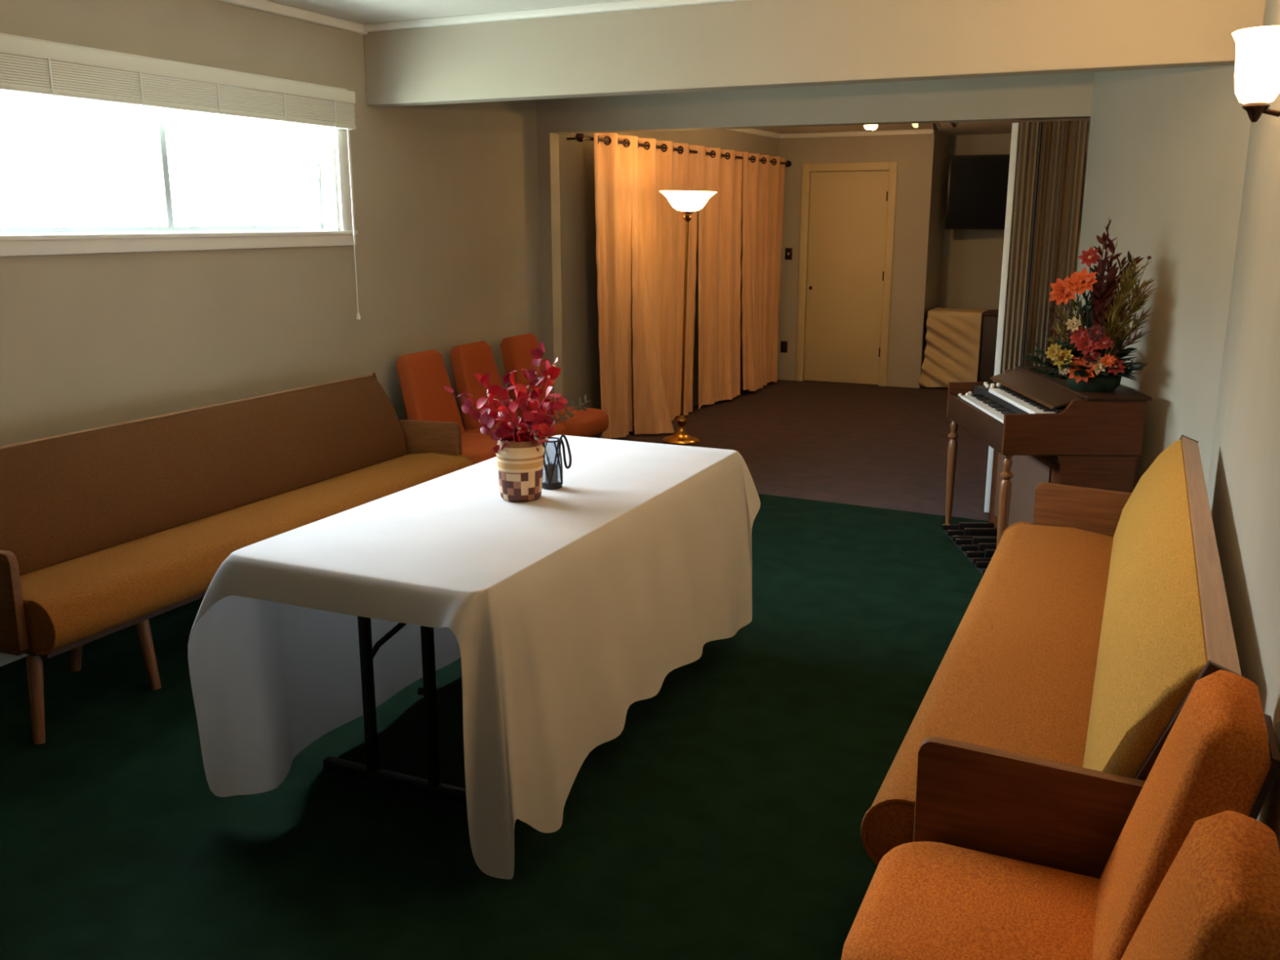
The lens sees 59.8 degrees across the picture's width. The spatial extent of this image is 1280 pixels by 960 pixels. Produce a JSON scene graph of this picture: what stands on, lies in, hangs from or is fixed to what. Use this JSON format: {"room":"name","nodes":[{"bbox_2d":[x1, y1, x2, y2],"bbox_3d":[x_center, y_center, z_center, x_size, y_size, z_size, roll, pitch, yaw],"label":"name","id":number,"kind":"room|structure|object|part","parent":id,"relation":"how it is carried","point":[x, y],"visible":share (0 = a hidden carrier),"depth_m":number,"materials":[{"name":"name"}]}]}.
{"room":"funeral home lounge","nodes":[
{"label":"funeral home lounge","id":0,"kind":"room"},
{"bbox_2d":[0,0,537,666],"bbox_3d":[-2.532,-0.506,3.592,0.150,2.550,8.900,6,14,24],"label":"wall","id":1,"kind":"structure","parent":0,"point":[445,251],"depth_m":5.17,"materials":[{"name":"paint"}]},
{"bbox_2d":[0,32,357,256],"bbox_3d":[-1.952,-1.351,4.670,0.184,0.755,2.120,6,14,24],"label":"window","id":2,"kind":"structure","parent":1,"relation":"in","point":[326,230],"depth_m":4.83,"materials":[{"name":"white paint"}]},
{"bbox_3d":[-2.000,-1.353,4.691,0.040,0.592,1.892,6,14,24],"label":"sash frame","id":3,"kind":"part","parent":2,"relation":"part of","materials":[{"name":"silver metal"}]},
{"bbox_3d":[-1.874,-1.037,4.707,0.012,0.020,2.120,6,14,24],"label":"sill","id":4,"kind":"part","parent":2,"relation":"part of","materials":[{"name":"white paint"}]},
{"bbox_2d":[0,34,360,319],"bbox_3d":[-1.859,-1.150,4.654,0.057,1.110,2.125,6,14,24],"label":"window blind","id":5,"kind":"object","parent":2,"relation":"attached to","point":[27,66],"visible":1,"depth_m":4.42,"materials":[{"name":"white fabric"}]},
{"bbox_3d":[-1.860,-1.528,4.567,0.053,0.025,2.108,6,14,24],"label":"rail","id":6,"kind":"part","parent":5,"relation":"part of","materials":[{"name":"white plastic"}]},
{"bbox_3d":[-1.432,-1.345,5.535,0.006,1.020,0.006,6,14,24],"label":"cord","id":7,"kind":"part","parent":5,"relation":"part of","materials":[{"name":"white fabric"}]},
{"bbox_2d":[216,0,367,35],"bbox_3d":[-2.787,-1.546,2.538,0.035,0.045,6.850,6,14,24],"label":"crown molding","id":8,"kind":"structure","parent":1,"relation":"attached to","point":[265,6],"depth_m":5.13,"materials":[{"name":"white paint"}]},
{"bbox_2d":[537,130,563,400],"bbox_3d":[-0.602,-1.218,7.493,0.105,2.160,0.132,6,14,24],"label":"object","id":9,"kind":"structure","parent":1,"relation":"attached to","point":[548,144],"depth_m":7.38,"materials":[{"name":"paint"}]},
{"bbox_2d":[266,0,635,24],"bbox_3d":[-0.636,-1.601,2.457,4.410,0.100,8.900,6,14,24],"label":"ceiling","id":10,"kind":"structure","parent":0,"point":[361,11],"depth_m":5.09,"materials":[{"name":"paint"}]},
{"bbox_2d":[363,0,1266,106],"bbox_3d":[0.461,-1.921,4.876,4.010,0.380,0.130,6,14,24],"label":"ceiling beam","id":11,"kind":"structure","parent":10,"relation":"attached to","point":[752,44],"depth_m":4.73,"materials":[{"name":"paint"}]},
{"bbox_2d":[363,0,750,31],"bbox_3d":[0.426,-2.071,4.761,4.010,0.035,0.040,6,14,24],"label":"crown molding","id":12,"kind":"structure","parent":11,"relation":"attached to","point":[637,4],"depth_m":5.14,"materials":[{"name":"white paint"}]},
{"bbox_2d":[0,379,989,959],"bbox_3d":[0.496,0.384,5.494,4.410,0.050,14.000,6,14,24],"label":"floor","id":13,"kind":"structure","parent":0,"point":[722,820],"depth_m":3.20,"materials":[{"name":"green carpet"}]},
{"bbox_2d":[0,372,474,744],"bbox_3d":[-1.576,0.148,4.530,0.646,0.858,2.436,6,14,24],"label":"upholstered bench","id":14,"kind":"object","parent":13,"relation":"on","point":[104,531],"visible":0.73,"depth_m":4.15,"materials":[{"name":"orange fabric"}]},
{"bbox_3d":[-2.111,0.356,3.470,0.507,0.327,0.028,6,14,24],"label":"arm","id":15,"kind":"part","parent":14,"relation":"part of","materials":[{"name":"brown wood"}]},
{"bbox_3d":[-1.891,0.687,3.494,0.046,0.279,0.104,-5,14,-20],"label":"leg","id":16,"kind":"part","parent":14,"relation":"part of","materials":[{"name":"brown wood"}]},
{"bbox_3d":[-2.030,0.565,4.015,0.100,0.279,0.047,6,14,24],"label":"leg","id":17,"kind":"part","parent":14,"relation":"part of","materials":[{"name":"brown wood"}]},
{"bbox_3d":[-1.541,0.286,4.546,0.360,0.036,2.280,6,14,24],"label":"seat frame","id":18,"kind":"part","parent":14,"relation":"part of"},
{"bbox_3d":[-1.717,0.597,3.878,0.080,0.276,0.047,6,14,24],"label":"leg","id":19,"kind":"part","parent":14,"relation":"part of","materials":[{"name":"brown wood"}]},
{"bbox_3d":[-1.844,-0.281,4.554,0.053,0.027,2.356,6,14,24],"label":"rail","id":20,"kind":"part","parent":14,"relation":"part of","materials":[{"name":"brown wood"}]},
{"bbox_3d":[-1.742,-0.066,4.557,0.207,0.430,2.336,6,14,24],"label":"backrest","id":21,"kind":"part","parent":14,"relation":"part of","materials":[{"name":"brown fabric"}]},
{"bbox_3d":[-1.509,0.192,4.509,0.490,0.172,2.356,6,14,24],"label":"seat","id":22,"kind":"part","parent":14,"relation":"part of","materials":[{"name":"orange fabric"}]},
{"bbox_3d":[-1.119,-0.144,5.607,0.507,0.327,0.028,6,14,24],"label":"arm","id":23,"kind":"part","parent":14,"relation":"part of","materials":[{"name":"brown wood"}]},
{"bbox_2d":[323,616,466,803],"bbox_3d":[-0.358,0.407,3.670,0.760,0.736,1.820,6,14,24],"label":"folding table","id":24,"kind":"object","parent":13,"relation":"on","point":[371,771],"visible":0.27,"depth_m":3.18,"materials":[{"name":"metal"}]},
{"bbox_3d":[-0.784,0.527,3.192,0.028,0.680,0.028,6,14,24],"label":"leg","id":25,"kind":"part","parent":24,"relation":"part of","materials":[{"name":"black metal"}]},
{"bbox_3d":[-0.608,0.594,3.126,0.032,0.022,0.021,6,14,24],"label":"knob","id":26,"kind":"part","parent":24,"relation":"part of","materials":[{"name":"black metal"}]},
{"bbox_3d":[-0.588,0.547,3.106,0.028,0.680,0.028,6,14,24],"label":"leg","id":27,"kind":"part","parent":24,"relation":"part of","materials":[{"name":"black metal"}]},
{"bbox_2d":[187,435,760,879],"bbox_3d":[-0.343,0.384,3.658,1.043,0.702,1.994,6,14,24],"label":"tablecloth","id":28,"kind":"object","parent":24,"relation":"on","point":[571,606],"visible":0.94,"depth_m":3.05,"materials":[{"name":"white fabric"}]},
{"bbox_2d":[496,435,544,502],"bbox_3d":[-0.376,-0.038,3.490,0.151,0.192,0.151,1,13,4],"label":"woven vase","id":29,"kind":"object","parent":28,"relation":"on","point":[519,465],"visible":0.88,"depth_m":3.43,"materials":[{"name":"beige wicker"}]},
{"bbox_2d":[444,341,590,457],"bbox_3d":[-0.390,-0.201,3.459,0.436,0.465,0.265,6,14,24],"label":"bouquet","id":30,"kind":"object","parent":29,"relation":"in","point":[535,420],"visible":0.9,"depth_m":3.43,"materials":[{"name":"red plant"}]},
{"bbox_2d":[542,434,571,489],"bbox_3d":[-0.278,-0.061,3.625,0.098,0.176,0.074,6,14,24],"label":"glass lantern","id":31,"kind":"object","parent":28,"relation":"on","point":[551,482],"visible":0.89,"depth_m":3.62,"materials":[{"name":"black metal"}]},
{"bbox_2d":[545,462,558,483],"bbox_3d":[-0.289,-0.027,3.638,0.042,0.066,0.042,6,14,24],"label":"candle","id":32,"kind":"object","parent":31,"relation":"on","point":[551,469],"depth_m":3.62,"materials":[{"name":"white wax"}]},
{"bbox_3d":[-0.243,-0.092,3.623,0.040,0.115,0.008,0,13,0],"label":"handle","id":33,"kind":"part","parent":31,"relation":"part of","materials":[{"name":"black metal"}]},
{"bbox_2d":[395,349,497,464],"bbox_3d":[-0.978,-0.232,6.035,0.606,0.908,0.450,6,14,24],"label":"chair","id":34,"kind":"object","parent":13,"relation":"on","point":[423,376],"visible":0.44,"depth_m":5.96,"materials":[{"name":"orange fabric"}]},
{"bbox_3d":[-1.147,-0.442,6.064,0.098,0.515,0.394,-10,8,26],"label":"backrest","id":35,"kind":"part","parent":34,"relation":"part of","materials":[{"name":"orange fabric"}]},
{"bbox_3d":[-0.930,-0.151,6.031,0.500,0.143,0.450,6,14,24],"label":"seat","id":36,"kind":"part","parent":34,"relation":"part of","materials":[{"name":"orange fabric"}]},
{"bbox_2d":[449,341,567,437],"bbox_3d":[-0.768,-0.333,6.465,0.606,0.908,0.450,6,14,24],"label":"chair","id":37,"kind":"object","parent":13,"relation":"on","point":[467,360],"visible":0.43,"depth_m":6.36,"materials":[{"name":"orange fabric"}]},
{"bbox_3d":[-0.936,-0.542,6.495,0.098,0.515,0.394,-10,8,26],"label":"backrest","id":38,"kind":"part","parent":37,"relation":"part of","materials":[{"name":"orange fabric"}]},
{"bbox_3d":[-0.719,-0.252,6.462,0.500,0.143,0.450,6,14,24],"label":"seat","id":39,"kind":"part","parent":37,"relation":"part of","materials":[{"name":"orange fabric"}]},
{"bbox_2d":[500,333,608,438],"bbox_3d":[-0.535,-0.439,6.919,0.606,0.908,0.450,6,14,24],"label":"chair","id":40,"kind":"object","parent":13,"relation":"on","point":[515,350],"visible":0.46,"depth_m":6.80,"materials":[{"name":"orange fabric"}]},
{"bbox_3d":[-0.704,-0.648,6.948,0.098,0.515,0.394,-10,8,26],"label":"backrest","id":41,"kind":"part","parent":40,"relation":"part of","materials":[{"name":"orange fabric"}]},
{"bbox_3d":[-0.487,-0.358,6.915,0.500,0.143,0.450,6,14,24],"label":"seat","id":42,"kind":"part","parent":40,"relation":"part of","materials":[{"name":"orange fabric"}]},
{"bbox_2d":[659,190,716,444],"bbox_3d":[0.321,-1.157,8.032,0.406,1.797,0.406,7,15,23],"label":"floor lamp","id":43,"kind":"object","parent":13,"relation":"on","point":[688,202],"visible":1,"depth_m":7.91,"materials":[{"name":"white glass"}]},
{"bbox_3d":[0.337,-1.963,7.837,0.406,0.139,0.406,7,15,23],"label":"lamp shade","id":44,"kind":"part","parent":43,"relation":"part of","materials":[{"name":"white glass"}]},
{"bbox_2d":[932,309,998,387],"bbox_3d":[3.330,-1.269,10.825,0.950,0.742,0.480,6,14,24],"label":"base cabinet","id":45,"kind":"object","parent":13,"relation":"on","point":[989,318],"visible":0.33,"depth_m":10.57,"materials":[{"name":"brown wood"}]},
{"bbox_2d":[918,307,988,387],"bbox_3d":[3.062,-1.293,10.872,0.551,0.731,0.548,6,14,24],"label":"cloth","id":46,"kind":"object","parent":45,"relation":"hanging from","point":[953,336],"visible":0.97,"depth_m":10.67,"materials":[{"name":"beige fabric"}]},
{"bbox_3d":[3.446,-1.228,10.524,0.450,0.600,0.015,6,14,24],"label":"door","id":47,"kind":"part","parent":45,"relation":"part of","materials":[{"name":"brown wood"}]},
{"bbox_2d":[942,366,1151,575],"bbox_3d":[1.891,-0.055,5.371,0.635,0.862,1.024,0,13,1],"label":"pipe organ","id":48,"kind":"object","parent":13,"relation":"on","point":[1038,428],"visible":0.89,"depth_m":4.92,"materials":[{"name":"brown wood"}]},
{"bbox_3d":[1.639,-0.035,5.854,0.056,0.602,0.056,0,13,1],"label":"leg","id":49,"kind":"part","parent":48,"relation":"part of","materials":[{"name":"brown wood"}]},
{"bbox_3d":[1.604,-0.282,5.325,0.022,0.125,0.952,0,13,1],"label":"rail","id":50,"kind":"part","parent":48,"relation":"part of","materials":[{"name":"brown wood"}]},
{"bbox_3d":[1.904,-0.450,5.780,0.600,0.245,0.024,0,13,1],"label":"panel","id":51,"kind":"part","parent":48,"relation":"part of","materials":[{"name":"brown wood"}]},
{"bbox_3d":[1.617,0.176,4.954,0.056,0.602,0.056,0,13,1],"label":"leg","id":52,"kind":"part","parent":48,"relation":"part of","materials":[{"name":"brown wood"}]},
{"bbox_2d":[994,452,1051,526],"bbox_3d":[1.847,0.062,5.400,0.008,0.420,0.760,0,13,1],"label":"speaker grille","id":53,"kind":"object","parent":48,"relation":"attached to","point":[1028,472],"depth_m":5.33,"materials":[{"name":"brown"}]},
{"bbox_3d":[1.878,-0.326,5.308,0.110,0.182,0.952,0,13,1],"label":"control panel","id":54,"kind":"part","parent":48,"relation":"part of","materials":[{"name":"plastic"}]},
{"bbox_3d":[1.882,-0.228,4.830,0.600,0.245,0.024,0,13,1],"label":"panel","id":55,"kind":"part","parent":48,"relation":"part of","materials":[{"name":"brown wood"}]},
{"bbox_3d":[2.071,-0.466,5.271,0.275,0.017,1.024,0,13,1],"label":"lid","id":56,"kind":"part","parent":48,"relation":"part of","materials":[{"name":"brown wood"}]},
{"bbox_2d":[1022,218,1158,392],"bbox_3d":[1.973,-0.769,4.884,0.499,0.750,0.394,0,13,1],"label":"flower arrangement","id":57,"kind":"object","parent":48,"relation":"on","point":[1093,362],"visible":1,"depth_m":4.84,"materials":[{"name":"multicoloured plant"}]},
{"bbox_3d":[1.832,-0.566,4.918,0.031,0.079,0.083,-13,18,-43],"label":"flower","id":58,"kind":"part","parent":57,"relation":"part of","materials":[{"name":"yellow plant"}]},
{"bbox_3d":[1.933,-0.602,4.983,0.172,0.292,0.024,6,14,24],"label":"twig spray stem","id":59,"kind":"part","parent":57,"relation":"part of","materials":[{"name":"green plant"}]},
{"bbox_3d":[1.846,-0.825,4.851,0.125,0.127,0.044,9,16,34],"label":"flower","id":60,"kind":"part","parent":57,"relation":"part of","materials":[{"name":"orange plant"}]},
{"bbox_3d":[1.865,-0.536,4.908,0.095,0.094,0.035,10,16,35],"label":"flower","id":61,"kind":"part","parent":57,"relation":"part of","materials":[{"name":"yellow plant"}]},
{"bbox_3d":[1.871,-0.486,4.902,0.051,0.047,0.018,10,17,37],"label":"flower","id":62,"kind":"part","parent":57,"relation":"part of","materials":[{"name":"beige plant"}]},
{"bbox_3d":[1.940,-0.635,4.915,0.169,0.389,0.005,-1,13,-3],"label":"stem","id":63,"kind":"part","parent":57,"relation":"part of","materials":[{"name":"green plant"}]},
{"bbox_3d":[1.881,-0.850,4.811,0.111,0.104,0.046,6,14,24],"label":"flower","id":64,"kind":"part","parent":57,"relation":"part of","materials":[{"name":"orange plant"}]},
{"bbox_3d":[1.888,-0.679,4.843,0.068,0.067,0.029,6,14,24],"label":"flower","id":65,"kind":"part","parent":57,"relation":"part of","materials":[{"name":"beige plant"}]},
{"bbox_3d":[1.899,-0.505,4.900,0.085,0.079,0.036,10,17,38],"label":"flower","id":66,"kind":"part","parent":57,"relation":"part of","materials":[{"name":"orange plant"}]},
{"bbox_3d":[1.916,-0.627,4.846,0.085,0.086,0.041,6,14,24],"label":"flower","id":67,"kind":"part","parent":57,"relation":"part of","materials":[{"name":"red plant"}]},
{"bbox_3d":[1.954,-0.648,4.891,0.149,0.424,0.005,-5,14,-20],"label":"stem","id":68,"kind":"part","parent":57,"relation":"part of","materials":[{"name":"green plant"}]},
{"bbox_3d":[1.931,-0.487,4.865,0.132,0.124,0.047,6,14,24],"label":"flower","id":69,"kind":"part","parent":57,"relation":"part of","materials":[{"name":"orange plant"}]},
{"bbox_3d":[1.907,-0.856,4.785,0.117,0.117,0.045,6,14,24],"label":"flower","id":70,"kind":"part","parent":57,"relation":"part of","materials":[{"name":"orange plant"}]},
{"bbox_3d":[1.969,-0.650,4.881,0.131,0.433,0.005,-9,16,-32],"label":"stem","id":71,"kind":"part","parent":57,"relation":"part of","materials":[{"name":"green plant"}]},
{"bbox_3d":[1.940,-0.593,4.823,0.104,0.104,0.040,6,14,24],"label":"flower","id":72,"kind":"part","parent":57,"relation":"part of","materials":[{"name":"red plant"}]},
{"bbox_3d":[1.926,-0.956,4.761,0.096,0.086,0.037,6,14,24],"label":"flower","id":73,"kind":"part","parent":57,"relation":"part of","materials":[{"name":"red plant"}]},
{"bbox_3d":[1.975,-0.701,4.866,0.124,0.538,0.005,-10,17,-38],"label":"stem","id":74,"kind":"part","parent":57,"relation":"part of","materials":[{"name":"green plant"}]},
{"bbox_3d":[1.967,-0.552,4.844,0.087,0.077,0.032,6,14,24],"label":"flower","id":75,"kind":"part","parent":57,"relation":"part of","materials":[{"name":"red plant"}]},
{"bbox_3d":[1.991,-0.503,4.839,0.103,0.093,0.036,6,14,24],"label":"flower","id":76,"kind":"part","parent":57,"relation":"part of","materials":[{"name":"beige plant"}]},
{"bbox_3d":[1.973,-0.634,4.803,0.079,0.076,0.036,6,14,24],"label":"flower","id":77,"kind":"part","parent":57,"relation":"part of","materials":[{"name":"red plant"}]},
{"bbox_3d":[2.017,-0.736,4.899,0.012,0.590,0.004,8,15,30],"label":"burgundy spray stem","id":78,"kind":"part","parent":57,"relation":"part of","materials":[{"name":"red plant"}]},
{"bbox_3d":[2.023,-0.769,4.887,0.008,0.660,0.004,6,14,24],"label":"seed spike stem","id":79,"kind":"part","parent":57,"relation":"part of","materials":[{"name":"red plant"}]},
{"bbox_3d":[2.001,-0.592,4.794,0.079,0.066,0.024,6,14,24],"label":"flower","id":80,"kind":"part","parent":57,"relation":"part of","materials":[{"name":"red plant"}]},
{"bbox_3d":[2.020,-0.518,4.802,0.066,0.057,0.024,6,14,24],"label":"flower","id":81,"kind":"part","parent":57,"relation":"part of","materials":[{"name":"orange plant"}]},
{"bbox_3d":[2.054,-0.492,4.803,0.081,0.080,0.032,6,14,24],"label":"flower","id":82,"kind":"part","parent":57,"relation":"part of","materials":[{"name":"red plant"}]},
{"bbox_2d":[1065,373,1121,392],"bbox_3d":[2.022,-0.442,4.965,0.234,0.075,0.234,6,14,24],"label":"bowl","id":83,"kind":"object","parent":48,"relation":"on","point":[1108,383],"depth_m":4.87,"materials":[{"name":"green ceramic"}]},
{"bbox_3d":[2.181,0.025,5.383,0.024,0.500,1.000,0,13,1],"label":"panel","id":84,"kind":"part","parent":48,"relation":"part of","materials":[{"name":"brown wood"}]},
{"bbox_2d":[861,434,1243,878],"bbox_3d":[1.218,0.469,3.156,0.646,0.858,2.376,6,14,24],"label":"upholstered bench","id":85,"kind":"object","parent":13,"relation":"on","point":[1089,627],"visible":0.85,"depth_m":2.53,"materials":[{"name":"orange fabric"}]},
{"bbox_3d":[1.151,0.500,3.195,0.490,0.172,2.296,6,14,24],"label":"seat","id":86,"kind":"part","parent":85,"relation":"part of","materials":[{"name":"orange fabric"}]},
{"bbox_3d":[0.774,0.679,2.088,0.507,0.327,0.028,6,14,24],"label":"arm","id":87,"kind":"part","parent":85,"relation":"part of","materials":[{"name":"brown wood"}]},
{"bbox_3d":[1.741,0.192,4.172,0.507,0.327,0.028,6,14,24],"label":"arm","id":88,"kind":"part","parent":85,"relation":"part of","materials":[{"name":"brown wood"}]},
{"bbox_3d":[1.384,0.289,3.037,0.207,0.430,2.276,6,14,24],"label":"backrest","id":89,"kind":"part","parent":85,"relation":"part of","materials":[{"name":"yellow fabric"}]},
{"bbox_3d":[0.926,0.561,2.020,0.250,0.520,0.015,6,14,24],"label":"panel","id":90,"kind":"part","parent":85,"relation":"part of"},
{"bbox_3d":[1.871,0.085,4.057,0.250,0.520,0.015,6,14,24],"label":"panel","id":91,"kind":"part","parent":85,"relation":"part of","materials":[{"name":"brown wood"}]},
{"bbox_3d":[1.486,0.095,2.945,0.053,0.027,2.296,6,14,24],"label":"rail","id":92,"kind":"part","parent":85,"relation":"part of","materials":[{"name":"brown wood"}]},
{"bbox_2d":[840,670,1279,959],"bbox_3d":[0.674,0.741,1.872,0.606,0.908,0.450,6,14,24],"label":"chair","id":93,"kind":"object","parent":13,"relation":"on","point":[922,900],"visible":0.82,"depth_m":1.82,"materials":[{"name":"orange fabric"}]},
{"bbox_3d":[0.626,0.812,1.911,0.500,0.143,0.450,6,14,24],"label":"seat","id":94,"kind":"part","parent":93,"relation":"part of","materials":[{"name":"orange fabric"}]},
{"bbox_3d":[0.843,0.566,1.753,0.098,0.515,0.389,21,20,19],"label":"backrest","id":95,"kind":"part","parent":93,"relation":"part of","materials":[{"name":"orange fabric"}]},
{"bbox_3d":[0.892,0.595,1.737,0.012,0.460,0.340,21,20,19],"label":"panel","id":96,"kind":"part","parent":93,"relation":"part of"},
{"bbox_2d":[1120,810,1279,959],"bbox_3d":[0.463,0.840,1.452,0.606,0.908,0.450,6,14,24],"label":"chair","id":97,"kind":"object","parent":13,"relation":"on","point":[1219,897],"visible":1,"depth_m":1.24,"materials":[{"name":"orange fabric"}]},
{"bbox_2d":[532,99,777,437],"bbox_3d":[0.294,-1.819,9.383,0.410,2.470,4.550,6,14,24],"label":"wall","id":98,"kind":"structure","parent":0,"point":[579,273],"depth_m":7.92,"materials":[{"name":"paint"}]},
{"bbox_2d":[566,133,791,167],"bbox_3d":[0.472,-2.690,9.157,0.185,0.064,4.099,7,15,26],"label":"curtain rod","id":99,"kind":"object","parent":98,"relation":"attached to","point":[579,137],"visible":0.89,"depth_m":8.38,"materials":[{"name":"brown metal"}]},
{"bbox_2d":[593,133,632,439],"bbox_3d":[-0.184,-1.361,7.981,0.100,2.157,0.580,7,15,27],"label":"curtain","id":100,"kind":"object","parent":99,"relation":"hanging from","point":[612,160],"visible":0.96,"depth_m":8.00,"materials":[{"name":"orange fabric"}]},
{"bbox_2d":[631,136,699,434],"bbox_3d":[0.287,-1.518,8.688,0.312,2.173,1.192,6,14,24],"label":"curtain","id":101,"kind":"object","parent":99,"relation":"hanging from","point":[658,228],"visible":0.91,"depth_m":8.52,"materials":[{"name":"orange fabric"}]},
{"bbox_2d":[697,145,742,408],"bbox_3d":[0.708,-1.751,9.647,0.122,2.157,0.941,7,15,27],"label":"curtain","id":102,"kind":"object","parent":99,"relation":"hanging from","point":[719,220],"visible":0.96,"depth_m":9.66,"materials":[{"name":"orange fabric"}]},
{"bbox_2d":[742,151,785,391],"bbox_3d":[1.167,-1.948,10.539,0.131,2.179,1.081,6,14,24],"label":"curtain","id":103,"kind":"object","parent":99,"relation":"hanging from","point":[763,182],"visible":1,"depth_m":10.46,"materials":[{"name":"orange fabric"}]},
{"bbox_2d":[723,128,780,138],"bbox_3d":[0.387,-2.954,9.131,0.050,0.045,4.163,7,15,27],"label":"crown molding","id":104,"kind":"structure","parent":98,"relation":"attached to","point":[748,131],"depth_m":10.39,"materials":[{"name":"white paint"}]},
{"bbox_2d":[536,71,1094,133],"bbox_3d":[0.816,-2.244,6.400,3.412,0.445,0.139,8,15,30],"label":"wall header","id":105,"kind":"structure","parent":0,"point":[1056,95],"depth_m":6.20,"materials":[{"name":"paint"}]},
{"bbox_2d":[984,120,1088,512],"bbox_3d":[2.104,-0.824,5.938,0.362,2.076,0.175,6,14,24],"label":"partition","id":106,"kind":"structure","parent":105,"relation":"hanging from","point":[1046,166],"depth_m":5.78,"materials":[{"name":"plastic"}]},
{"bbox_3d":[1.954,-0.840,6.006,0.032,2.076,0.100,6,14,24],"label":"lead post","id":107,"kind":"part","parent":106,"relation":"part of","materials":[{"name":"white metal"}]},
{"bbox_2d":[777,129,949,388],"bbox_3d":[2.175,-2.251,11.339,1.650,2.420,0.950,6,14,24],"label":"wall","id":108,"kind":"structure","parent":0,"point":[922,159],"depth_m":10.77,"materials":[{"name":"paint"}]},
{"bbox_2d":[780,341,787,352],"bbox_3d":[1.468,-1.357,11.336,0.072,0.116,0.010,6,14,24],"label":"wall outlet","id":109,"kind":"object","parent":108,"relation":"attached to","point":[784,344],"visible":1,"depth_m":11.33,"materials":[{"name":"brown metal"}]},
{"bbox_2d":[785,248,792,259],"bbox_3d":[1.484,-2.259,11.113,0.072,0.116,0.018,6,14,24],"label":"light switch","id":110,"kind":"object","parent":108,"relation":"attached to","point":[788,251],"visible":1,"depth_m":11.11,"materials":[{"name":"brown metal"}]},
{"bbox_2d":[795,161,897,386],"bbox_3d":[2.035,-2.020,10.980,0.925,2.135,0.140,6,14,24],"label":"door","id":111,"kind":"structure","parent":108,"relation":"in","point":[848,209],"depth_m":10.93,"materials":[{"name":"beige paint"}]},
{"bbox_2d":[780,128,934,138],"bbox_3d":[2.035,-3.298,10.602,1.510,0.045,0.040,6,14,24],"label":"crown molding","id":112,"kind":"structure","parent":108,"relation":"attached to","point":[922,131],"depth_m":10.56,"materials":[{"name":"white paint"}]},
{"bbox_2d":[751,118,1090,135],"bbox_3d":[2.308,-2.958,8.831,4.410,0.100,5.400,6,14,24],"label":"ceiling","id":113,"kind":"structure","parent":0,"point":[994,126],"depth_m":10.24,"materials":[{"name":"paint"}]},
{"bbox_2d":[863,124,878,130],"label":"track light","id":114,"kind":"object","parent":113,"relation":"attached to","point":[872,127],"depth_m":8.88,"materials":[{"name":"white glass"}]},
{"bbox_3d":[1.825,-2.834,8.886,0.062,0.062,0.014,1,13,4],"label":"bulb","id":115,"kind":"part","parent":114,"relation":"part of","materials":[{"name":"white glass"}]},
{"bbox_3d":[1.864,-2.829,8.879,0.062,0.062,0.014,6,14,24],"label":"bulb","id":116,"kind":"part","parent":114,"relation":"part of","materials":[{"name":"white glass"}]},
{"bbox_2d":[911,123,921,128],"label":"track light","id":117,"kind":"object","parent":113,"relation":"attached to","point":[914,125],"depth_m":8.74,"materials":[{"name":"white glass"}]},
{"bbox_3d":[2.167,-2.800,8.743,0.040,0.058,0.062,-8,15,-29],"label":"bulb","id":118,"kind":"part","parent":117,"relation":"part of","materials":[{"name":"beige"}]},
{"bbox_2d":[931,122,941,130],"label":"track light","id":119,"kind":"object","parent":113,"relation":"attached to","point":[935,126],"depth_m":8.71,"materials":[{"name":"white paint"}]},
{"bbox_2d":[949,122,959,127],"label":"track light","id":120,"kind":"object","parent":113,"relation":"attached to","point":[953,124],"depth_m":8.63,"materials":[{"name":"white paint"}]},
{"bbox_2d":[939,131,1088,333],"bbox_3d":[4.075,-2.174,11.011,2.390,2.420,0.200,6,14,24],"label":"wall","id":121,"kind":"structure","parent":0,"point":[972,259],"depth_m":11.20,"materials":[{"name":"paint"}]},
{"bbox_2d":[945,154,1009,229],"bbox_3d":[3.618,-2.795,10.814,1.220,0.700,0.247,3,14,14],"label":"television","id":122,"kind":"object","parent":121,"relation":"attached to","point":[977,191],"visible":0.48,"depth_m":10.78,"materials":[{"name":"black plastic"}]},
{"bbox_2d":[1073,65,1250,490],"bbox_3d":[2.305,-0.860,5.107,0.635,2.550,1.480,6,14,24],"label":"wall","id":123,"kind":"structure","parent":0,"point":[1167,150],"depth_m":4.75,"materials":[{"name":"paint"}]},
{"bbox_2d":[1206,0,1279,852],"bbox_3d":[2.389,-0.674,4.312,0.410,2.550,14.300,6,14,24],"label":"wall","id":124,"kind":"structure","parent":0,"point":[1243,491],"depth_m":2.74,"materials":[{"name":"paint"}]},
{"bbox_2d":[1231,25,1279,122],"bbox_3d":[1.461,-0.949,2.616,0.144,0.206,0.138,6,14,24],"label":"wall sconce","id":125,"kind":"object","parent":124,"relation":"attached to","point":[1257,61],"visible":1,"depth_m":2.58,"materials":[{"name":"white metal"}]},
{"bbox_3d":[1.491,-0.881,2.618,0.076,0.051,0.014,6,14,24],"label":"arm","id":126,"kind":"part","parent":125,"relation":"part of","materials":[{"name":"brown metal"}]}
]}

